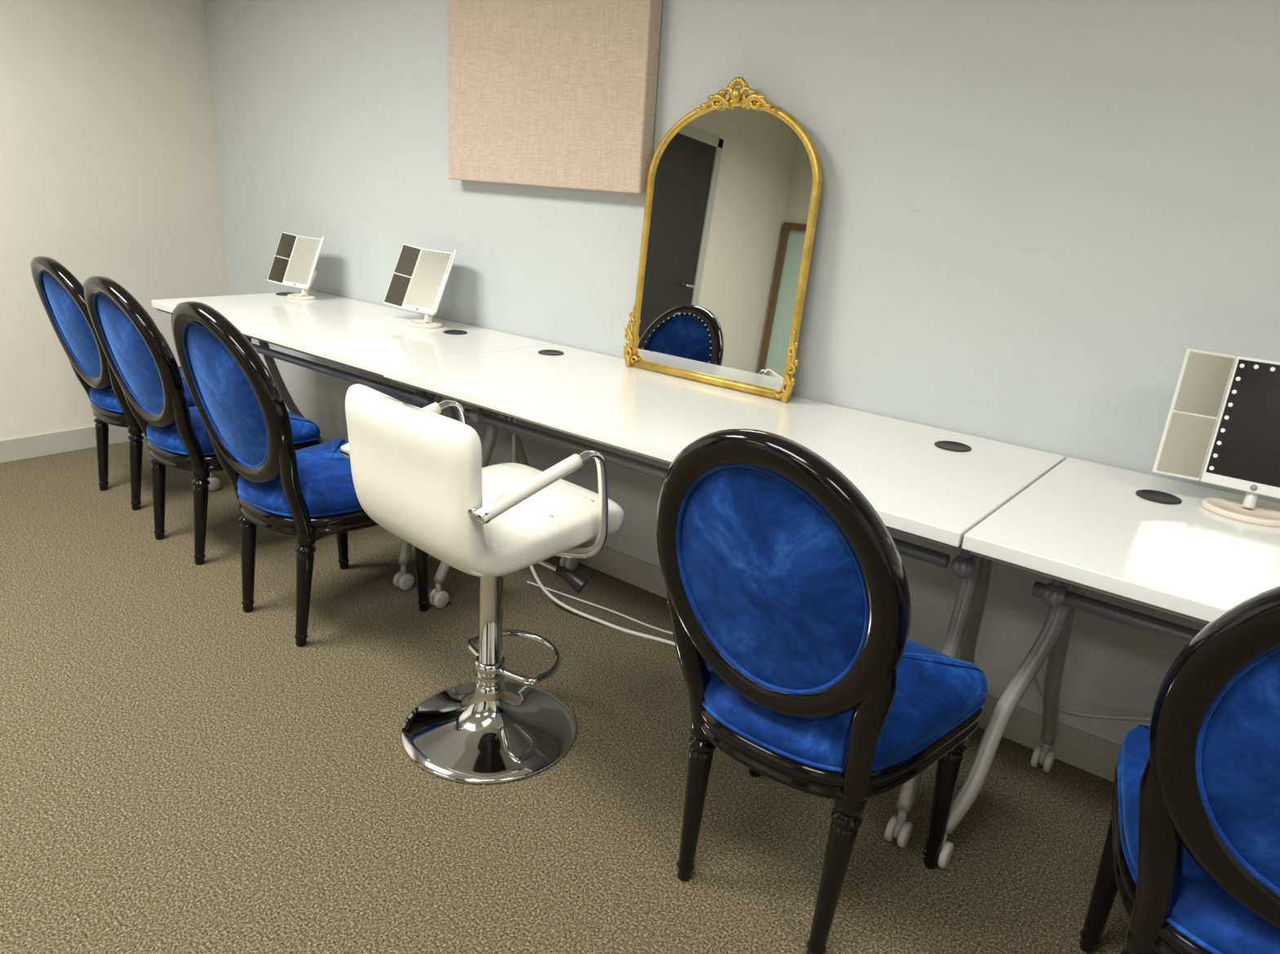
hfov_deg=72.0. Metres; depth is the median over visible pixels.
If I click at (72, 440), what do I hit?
baseboard
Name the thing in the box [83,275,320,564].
dining chair
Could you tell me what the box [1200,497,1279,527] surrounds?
base
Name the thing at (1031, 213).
wall
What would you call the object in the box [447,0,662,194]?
wall panel
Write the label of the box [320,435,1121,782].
baseboard
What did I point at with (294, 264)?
vanity mirror
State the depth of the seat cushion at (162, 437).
2.79 m
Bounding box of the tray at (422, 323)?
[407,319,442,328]
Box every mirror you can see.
[266,231,324,300]
[383,243,457,328]
[623,75,822,403]
[1151,348,1279,527]
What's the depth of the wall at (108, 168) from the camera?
3.65 m
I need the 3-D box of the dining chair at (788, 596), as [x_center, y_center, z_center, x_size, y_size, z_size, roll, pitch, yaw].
[0.303,0.329,1.571,0.496,0.948,0.591,18,23,35]
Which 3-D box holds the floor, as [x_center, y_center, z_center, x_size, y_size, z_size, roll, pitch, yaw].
[-0.926,1.141,0.560,7.000,0.100,5.200,18,23,35]
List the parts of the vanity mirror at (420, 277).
glass, glass, glass, stem, glass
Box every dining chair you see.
[30,256,195,510]
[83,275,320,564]
[171,301,430,647]
[656,428,987,953]
[1079,586,1279,953]
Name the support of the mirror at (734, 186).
on the table at (927, 483)
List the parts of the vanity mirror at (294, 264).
glass, glass, glass, stem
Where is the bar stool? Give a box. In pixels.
[340,383,624,784]
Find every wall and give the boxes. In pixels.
[0,0,228,440]
[203,0,1279,746]
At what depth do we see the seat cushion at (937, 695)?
1.48 m
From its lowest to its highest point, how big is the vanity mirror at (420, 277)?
0.268 m
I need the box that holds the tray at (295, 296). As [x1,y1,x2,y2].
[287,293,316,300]
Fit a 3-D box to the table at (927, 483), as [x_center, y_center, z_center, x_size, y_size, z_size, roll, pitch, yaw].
[0.104,0.177,2.308,1.596,0.747,0.668,18,23,35]
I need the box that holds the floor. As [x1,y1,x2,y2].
[0,439,1129,953]
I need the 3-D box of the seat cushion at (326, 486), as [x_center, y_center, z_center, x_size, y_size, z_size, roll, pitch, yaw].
[-0.892,-0.008,2.516,0.481,0.088,0.454,18,23,35]
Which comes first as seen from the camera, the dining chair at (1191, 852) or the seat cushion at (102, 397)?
the dining chair at (1191, 852)
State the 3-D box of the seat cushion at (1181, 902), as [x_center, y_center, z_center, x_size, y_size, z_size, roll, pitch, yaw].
[0.911,0.526,1.213,0.481,0.093,0.454,16,22,32]
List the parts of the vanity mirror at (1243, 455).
glass, glass, glass, stem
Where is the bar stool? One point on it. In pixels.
(418, 473)
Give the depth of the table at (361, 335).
2.91 m
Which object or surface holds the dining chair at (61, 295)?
on the floor
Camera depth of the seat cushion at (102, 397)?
3.16 m
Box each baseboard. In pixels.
[0,423,146,463]
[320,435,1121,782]
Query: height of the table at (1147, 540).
0.742 m
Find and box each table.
[151,290,551,591]
[382,343,1065,848]
[924,457,1279,869]
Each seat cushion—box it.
[89,366,195,410]
[146,406,319,453]
[236,438,361,514]
[704,639,987,768]
[1120,724,1279,953]

